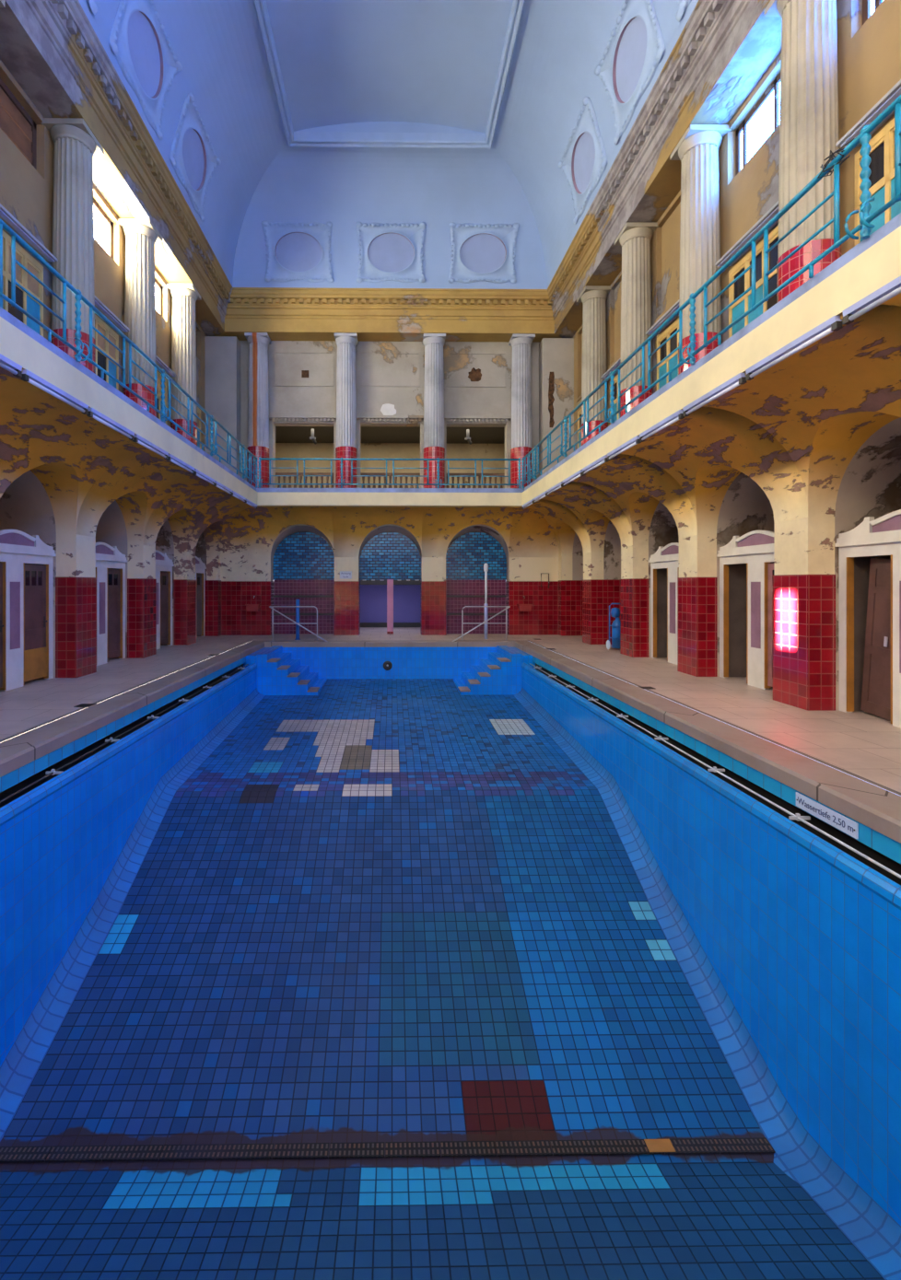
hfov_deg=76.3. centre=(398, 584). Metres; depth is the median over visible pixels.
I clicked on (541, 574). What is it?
pipe
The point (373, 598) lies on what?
wall
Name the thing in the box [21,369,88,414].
lamp
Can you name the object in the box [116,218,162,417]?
fluted column
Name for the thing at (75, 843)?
wall
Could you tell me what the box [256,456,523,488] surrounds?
gallery railing
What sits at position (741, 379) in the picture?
socket
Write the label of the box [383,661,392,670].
inlet
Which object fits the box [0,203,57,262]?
cornice
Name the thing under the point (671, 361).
door
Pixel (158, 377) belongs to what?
cabin
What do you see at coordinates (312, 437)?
lamp
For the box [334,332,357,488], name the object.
fluted column
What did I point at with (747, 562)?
booth
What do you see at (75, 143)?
fluted column
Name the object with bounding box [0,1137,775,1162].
drain grate
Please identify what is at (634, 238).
fluted column
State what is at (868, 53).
wall
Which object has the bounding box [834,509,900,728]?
booth
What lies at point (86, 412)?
socket
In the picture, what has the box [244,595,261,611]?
basin
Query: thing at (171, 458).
lamp
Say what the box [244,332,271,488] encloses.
fluted column
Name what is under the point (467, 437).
lamp
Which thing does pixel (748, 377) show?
socket
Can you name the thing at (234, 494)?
lamp
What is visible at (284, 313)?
trim
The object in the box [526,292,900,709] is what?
wall
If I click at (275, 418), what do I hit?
trim
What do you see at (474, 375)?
wall hole
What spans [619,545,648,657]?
pier
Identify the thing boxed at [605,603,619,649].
trolley
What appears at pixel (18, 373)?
socket
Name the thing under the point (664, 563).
booth
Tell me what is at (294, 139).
trim
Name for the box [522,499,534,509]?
lamp
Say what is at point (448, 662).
wall
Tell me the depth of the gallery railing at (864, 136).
6.05 m
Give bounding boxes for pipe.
[0,663,248,802]
[529,663,900,878]
[540,573,548,588]
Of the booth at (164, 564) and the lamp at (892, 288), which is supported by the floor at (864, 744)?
the booth at (164, 564)
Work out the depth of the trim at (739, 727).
6.68 m
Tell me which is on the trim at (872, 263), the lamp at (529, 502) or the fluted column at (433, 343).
the fluted column at (433, 343)
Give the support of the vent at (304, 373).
attached to the wall at (226, 357)
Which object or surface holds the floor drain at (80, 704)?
on the floor at (864, 744)
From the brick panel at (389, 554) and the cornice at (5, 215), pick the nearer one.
the cornice at (5, 215)
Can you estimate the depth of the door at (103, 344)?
11.85 m
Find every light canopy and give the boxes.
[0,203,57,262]
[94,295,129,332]
[155,354,176,376]
[600,358,619,378]
[645,300,678,335]
[714,200,778,266]
[836,79,900,147]
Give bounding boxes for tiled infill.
[273,579,334,634]
[445,579,506,633]
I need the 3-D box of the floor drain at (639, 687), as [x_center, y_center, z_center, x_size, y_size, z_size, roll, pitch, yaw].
[3.857,1.614,8.903,0.220,0.012,0.180,0,0,-1]
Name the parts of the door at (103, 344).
pane, panel, sash, pane, panel, sash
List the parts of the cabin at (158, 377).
panel, sash, panel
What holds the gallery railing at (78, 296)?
on the trim at (872, 263)
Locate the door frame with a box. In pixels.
[360,579,419,634]
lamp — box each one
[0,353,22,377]
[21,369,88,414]
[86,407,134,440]
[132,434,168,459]
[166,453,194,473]
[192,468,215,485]
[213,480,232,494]
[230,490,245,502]
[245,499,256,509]
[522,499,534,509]
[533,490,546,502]
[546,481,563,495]
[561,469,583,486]
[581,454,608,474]
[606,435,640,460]
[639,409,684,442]
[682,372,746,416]
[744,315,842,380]
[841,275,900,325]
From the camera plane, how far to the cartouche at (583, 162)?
13.72 m
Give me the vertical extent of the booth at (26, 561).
2.470 m
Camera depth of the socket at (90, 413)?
7.45 m
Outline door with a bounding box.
[860,558,890,721]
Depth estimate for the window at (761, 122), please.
9.35 m
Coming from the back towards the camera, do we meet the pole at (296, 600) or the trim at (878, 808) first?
the pole at (296, 600)
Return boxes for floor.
[0,627,900,795]
[0,678,884,1279]
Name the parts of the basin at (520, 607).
bowl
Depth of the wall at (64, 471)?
9.85 m
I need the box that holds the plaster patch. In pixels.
[380,403,395,415]
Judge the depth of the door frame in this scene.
18.59 m
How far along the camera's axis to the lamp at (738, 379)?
6.73 m
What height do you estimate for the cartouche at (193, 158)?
1.615 m
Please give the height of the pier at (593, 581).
2.484 m
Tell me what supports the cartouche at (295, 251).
attached to the ceiling
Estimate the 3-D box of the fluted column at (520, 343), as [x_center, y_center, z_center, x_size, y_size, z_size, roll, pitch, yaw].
[3.958,-5.362,18.463,0.710,5.162,0.710,0,0,-1]
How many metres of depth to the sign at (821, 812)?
4.50 m
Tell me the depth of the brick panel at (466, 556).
18.64 m
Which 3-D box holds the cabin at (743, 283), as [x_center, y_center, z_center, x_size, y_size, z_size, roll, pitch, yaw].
[5.713,-4.081,8.887,0.060,2.600,1.860,0,0,-1]
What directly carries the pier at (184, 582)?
on the floor at (864, 744)
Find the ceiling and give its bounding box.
[78,0,698,289]
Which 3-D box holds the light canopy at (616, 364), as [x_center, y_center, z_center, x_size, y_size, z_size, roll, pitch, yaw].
[5.506,-5.494,14.220,0.290,0.120,1.800,0,0,-1]
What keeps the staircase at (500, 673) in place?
on the floor at (378, 910)
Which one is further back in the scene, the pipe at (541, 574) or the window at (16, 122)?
the pipe at (541, 574)
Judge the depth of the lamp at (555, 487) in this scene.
13.40 m
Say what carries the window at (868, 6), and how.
in the wall at (868, 53)
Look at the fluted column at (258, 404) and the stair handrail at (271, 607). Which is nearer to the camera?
the stair handrail at (271, 607)
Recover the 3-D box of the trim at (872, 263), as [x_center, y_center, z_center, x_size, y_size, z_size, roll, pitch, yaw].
[-0.148,-2.556,7.424,12.096,0.559,22.950,0,0,-1]
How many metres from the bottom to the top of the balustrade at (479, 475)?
0.950 m
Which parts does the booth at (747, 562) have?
cornice, crest panel, panel, door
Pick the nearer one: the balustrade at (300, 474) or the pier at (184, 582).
the pier at (184, 582)
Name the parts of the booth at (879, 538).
cornice, crest panel, panel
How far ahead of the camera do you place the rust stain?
18.27 m
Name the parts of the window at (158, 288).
pane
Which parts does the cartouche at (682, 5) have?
frame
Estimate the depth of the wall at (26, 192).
9.88 m
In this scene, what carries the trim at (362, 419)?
attached to the wall at (226, 357)
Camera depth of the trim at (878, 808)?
6.49 m
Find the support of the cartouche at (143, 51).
attached to the ceiling
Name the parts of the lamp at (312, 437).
arm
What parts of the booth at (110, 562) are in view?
panel, crest panel, cornice, vent glass, door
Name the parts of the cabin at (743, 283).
sash, panel, pane, sash, pane, panel, panel, sash, pane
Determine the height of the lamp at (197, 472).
0.110 m
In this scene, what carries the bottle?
on the trolley
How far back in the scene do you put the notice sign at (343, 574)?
18.22 m
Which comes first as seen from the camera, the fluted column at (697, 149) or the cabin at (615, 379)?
the fluted column at (697, 149)
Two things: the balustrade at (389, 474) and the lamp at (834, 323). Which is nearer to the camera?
the lamp at (834, 323)
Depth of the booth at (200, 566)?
17.64 m
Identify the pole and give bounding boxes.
[294,599,300,639]
[483,563,488,639]
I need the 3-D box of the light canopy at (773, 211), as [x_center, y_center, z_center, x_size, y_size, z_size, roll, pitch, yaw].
[5.570,-5.494,8.886,0.290,0.120,1.800,0,0,-1]
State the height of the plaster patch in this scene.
0.500 m
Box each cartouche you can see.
[85,0,97,14]
[109,0,182,140]
[169,92,221,221]
[261,221,334,282]
[355,221,426,282]
[447,221,519,283]
[557,96,606,224]
[593,0,664,145]
[674,0,691,22]
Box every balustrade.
[275,472,333,488]
[360,472,419,488]
[446,473,504,488]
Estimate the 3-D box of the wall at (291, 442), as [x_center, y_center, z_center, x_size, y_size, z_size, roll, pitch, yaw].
[-0.307,-4.171,20.653,10.800,2.781,3.294,0,0,-1]
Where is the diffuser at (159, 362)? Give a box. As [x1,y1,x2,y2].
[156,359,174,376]
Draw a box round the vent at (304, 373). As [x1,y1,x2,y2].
[301,370,308,377]
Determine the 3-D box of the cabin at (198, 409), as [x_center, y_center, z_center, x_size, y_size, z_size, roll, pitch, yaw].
[-6.139,-4.081,16.748,0.060,2.600,1.860,0,0,-1]
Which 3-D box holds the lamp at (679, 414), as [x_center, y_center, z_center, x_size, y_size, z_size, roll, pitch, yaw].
[3.739,-2.253,8.172,0.070,0.110,1.260,0,0,-1]
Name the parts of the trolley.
frame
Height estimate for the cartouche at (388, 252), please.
1.615 m
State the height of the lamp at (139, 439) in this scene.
0.110 m
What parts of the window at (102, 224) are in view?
pane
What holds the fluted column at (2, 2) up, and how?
on the trim at (872, 263)
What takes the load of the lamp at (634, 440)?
attached to the wall at (817, 432)
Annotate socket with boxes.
[12,369,22,377]
[21,373,29,381]
[81,407,88,414]
[86,411,93,417]
[677,413,684,418]
[738,376,746,383]
[744,372,753,380]
[830,321,842,331]
[842,314,853,325]
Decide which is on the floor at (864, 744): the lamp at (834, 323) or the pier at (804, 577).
the pier at (804, 577)
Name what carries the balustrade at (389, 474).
on the wall at (291, 442)
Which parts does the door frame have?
post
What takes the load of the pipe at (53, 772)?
attached to the wall at (75, 843)
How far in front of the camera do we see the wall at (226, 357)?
18.71 m
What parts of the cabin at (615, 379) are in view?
pane, panel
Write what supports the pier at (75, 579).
on the floor at (864, 744)
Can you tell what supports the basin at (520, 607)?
attached to the wall at (250, 543)
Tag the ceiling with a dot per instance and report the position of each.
(346, 65)
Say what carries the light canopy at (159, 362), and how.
attached to the wall at (26, 192)
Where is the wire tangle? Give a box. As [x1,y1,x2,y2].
[816,138,854,178]
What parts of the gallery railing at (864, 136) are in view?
turned post, turned post, rail, turned post, rail, rail, rail, turned post, rail, rail, rail, rail, rail, turned post, rail, rail, rail, rail, rail, turned post, rail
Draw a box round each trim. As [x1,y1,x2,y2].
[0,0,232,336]
[0,212,900,507]
[0,640,900,795]
[0,640,900,843]
[218,287,560,342]
[253,0,524,149]
[267,351,336,488]
[356,352,423,488]
[443,352,511,488]
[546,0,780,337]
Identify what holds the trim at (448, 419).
attached to the wall at (226, 357)
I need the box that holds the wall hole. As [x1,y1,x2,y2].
[467,367,481,381]
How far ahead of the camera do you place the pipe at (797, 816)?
5.32 m
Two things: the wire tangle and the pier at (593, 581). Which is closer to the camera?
the wire tangle
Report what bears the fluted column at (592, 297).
on the trim at (872, 263)
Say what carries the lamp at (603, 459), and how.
attached to the wall at (817, 432)
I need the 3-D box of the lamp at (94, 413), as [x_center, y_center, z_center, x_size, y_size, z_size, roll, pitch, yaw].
[-4.053,-2.253,8.079,0.070,0.110,1.260,0,0,-1]
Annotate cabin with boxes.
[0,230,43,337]
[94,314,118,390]
[156,370,167,424]
[197,407,200,448]
[577,408,581,448]
[609,374,619,424]
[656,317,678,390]
[728,225,778,337]
[854,117,900,245]
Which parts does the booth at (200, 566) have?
door, frame, cornice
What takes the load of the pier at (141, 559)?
on the floor at (864, 744)
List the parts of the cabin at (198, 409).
panel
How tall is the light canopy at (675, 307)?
0.120 m
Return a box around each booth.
[0,529,56,691]
[95,542,127,665]
[155,549,174,649]
[195,556,206,638]
[648,542,678,664]
[716,530,774,689]
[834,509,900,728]
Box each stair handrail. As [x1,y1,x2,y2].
[268,605,327,641]
[451,605,509,641]
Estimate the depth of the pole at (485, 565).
16.84 m
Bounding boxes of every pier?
[55,534,96,677]
[127,545,156,658]
[173,551,196,645]
[581,552,604,644]
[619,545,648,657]
[676,535,717,676]
[772,516,835,710]
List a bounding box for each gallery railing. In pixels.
[0,218,259,488]
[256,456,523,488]
[519,94,900,488]
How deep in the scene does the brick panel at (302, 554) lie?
18.57 m
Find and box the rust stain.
[547,372,554,427]
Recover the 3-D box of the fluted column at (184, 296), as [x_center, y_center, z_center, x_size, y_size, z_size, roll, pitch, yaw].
[-5.807,-5.362,15.419,0.710,5.162,0.710,0,0,-1]
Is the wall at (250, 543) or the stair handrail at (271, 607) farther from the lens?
the wall at (250, 543)
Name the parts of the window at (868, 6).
pane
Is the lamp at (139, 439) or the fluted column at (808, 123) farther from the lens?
the lamp at (139, 439)
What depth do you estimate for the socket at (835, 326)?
4.91 m
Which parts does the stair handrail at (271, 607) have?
rail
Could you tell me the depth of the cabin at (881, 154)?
6.79 m
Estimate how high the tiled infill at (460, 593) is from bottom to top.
1.771 m
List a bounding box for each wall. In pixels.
[0,59,206,451]
[0,366,252,677]
[0,647,268,1141]
[204,336,573,488]
[220,506,558,635]
[275,426,504,488]
[282,646,496,678]
[359,579,420,627]
[508,646,900,1279]
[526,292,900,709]
[572,0,900,450]
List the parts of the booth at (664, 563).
cornice, crest panel, panel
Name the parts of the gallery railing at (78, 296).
rail, rail, rail, turned post, rail, rail, rail, rail, rail, turned post, rail, rail, rail, turned post, rail, turned post, turned post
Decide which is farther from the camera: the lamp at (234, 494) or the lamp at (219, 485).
the lamp at (234, 494)
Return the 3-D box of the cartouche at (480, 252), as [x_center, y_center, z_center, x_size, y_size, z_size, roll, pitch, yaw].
[2.593,-10.140,17.497,2.154,1.615,0.530,0,0,-1]
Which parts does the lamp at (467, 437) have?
arm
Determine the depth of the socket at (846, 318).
4.79 m
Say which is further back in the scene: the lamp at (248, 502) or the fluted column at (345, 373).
the fluted column at (345, 373)
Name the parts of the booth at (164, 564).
panel, crest panel, vent glass, door, cornice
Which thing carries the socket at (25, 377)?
attached to the lamp at (28, 376)
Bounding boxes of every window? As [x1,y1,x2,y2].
[0,78,36,170]
[93,197,112,257]
[154,278,162,315]
[734,72,779,175]
[861,0,883,24]
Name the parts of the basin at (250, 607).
bowl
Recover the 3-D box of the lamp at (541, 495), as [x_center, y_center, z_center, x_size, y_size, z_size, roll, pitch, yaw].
[3.659,-2.253,14.787,0.070,0.110,1.260,0,0,-1]
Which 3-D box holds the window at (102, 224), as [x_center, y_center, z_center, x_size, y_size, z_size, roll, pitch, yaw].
[-6.244,-7.398,11.412,0.050,0.940,2.052,0,0,-1]
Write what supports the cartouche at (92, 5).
attached to the ceiling
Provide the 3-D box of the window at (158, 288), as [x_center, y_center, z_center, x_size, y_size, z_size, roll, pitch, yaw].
[-6.276,-7.398,14.079,0.050,0.940,2.052,0,0,-1]
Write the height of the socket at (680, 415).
0.060 m
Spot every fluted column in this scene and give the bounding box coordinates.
[0,0,5,7]
[41,117,104,373]
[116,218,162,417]
[165,282,201,445]
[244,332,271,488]
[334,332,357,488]
[422,333,445,488]
[508,333,535,488]
[576,285,611,446]
[614,221,658,417]
[670,124,731,374]
[764,0,840,302]
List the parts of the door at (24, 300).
panel, sash, pane, panel, sash, pane, panel, sash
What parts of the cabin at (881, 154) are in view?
sash, panel, pane, sash, panel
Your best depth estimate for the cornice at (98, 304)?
11.60 m
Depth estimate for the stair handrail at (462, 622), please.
16.38 m
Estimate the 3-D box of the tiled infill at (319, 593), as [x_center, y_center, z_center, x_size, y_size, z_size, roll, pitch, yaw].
[-3.080,0.734,18.593,1.966,1.771,0.140,0,0,-1]
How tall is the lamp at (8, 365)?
0.110 m
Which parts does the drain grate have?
grating plate, grating plate, grating plate, grating plate, grating plate, grating plate, grating plate, grating plate, grating plate, grating plate, grating plate, grating plate, plate, grating plate, grating plate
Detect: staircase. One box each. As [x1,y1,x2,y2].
[256,645,326,695]
[452,645,522,695]
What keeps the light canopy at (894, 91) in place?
attached to the wall at (868, 53)
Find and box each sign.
[339,570,351,578]
[795,791,858,838]
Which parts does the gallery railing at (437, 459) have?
turned post, rail, turned post, rail, rail, handrail, rail, rail, rail, turned post, rail, turned post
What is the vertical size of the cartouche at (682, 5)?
1.615 m
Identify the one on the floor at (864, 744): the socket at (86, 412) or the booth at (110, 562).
the booth at (110, 562)
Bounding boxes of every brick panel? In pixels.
[273,531,334,579]
[359,531,420,579]
[445,531,506,579]
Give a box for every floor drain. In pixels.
[73,703,95,707]
[639,686,654,688]
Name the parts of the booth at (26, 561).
door, handle, panel, crest panel, cornice, vent glass, door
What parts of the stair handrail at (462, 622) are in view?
rail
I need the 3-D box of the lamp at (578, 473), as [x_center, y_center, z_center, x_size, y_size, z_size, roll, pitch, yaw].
[3.691,-2.253,12.141,0.070,0.110,1.260,0,0,-1]
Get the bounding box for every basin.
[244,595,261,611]
[516,595,532,611]
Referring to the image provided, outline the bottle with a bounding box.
[611,616,619,648]
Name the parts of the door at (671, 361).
sash, panel, pane, sash, pane, panel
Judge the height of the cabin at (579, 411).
2.600 m
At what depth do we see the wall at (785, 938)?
4.76 m
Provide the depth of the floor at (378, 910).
5.19 m
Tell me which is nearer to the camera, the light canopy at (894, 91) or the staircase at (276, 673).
the light canopy at (894, 91)
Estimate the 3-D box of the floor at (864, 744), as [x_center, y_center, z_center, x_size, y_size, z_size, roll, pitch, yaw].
[-0.174,1.620,9.584,17.280,0.001,27.270,0,0,-1]
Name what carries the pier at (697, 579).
on the floor at (864, 744)
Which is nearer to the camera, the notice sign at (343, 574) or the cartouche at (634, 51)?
the cartouche at (634, 51)
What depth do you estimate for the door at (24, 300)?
9.18 m
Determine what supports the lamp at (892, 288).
attached to the wall at (817, 432)
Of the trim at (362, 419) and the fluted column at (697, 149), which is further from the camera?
the trim at (362, 419)

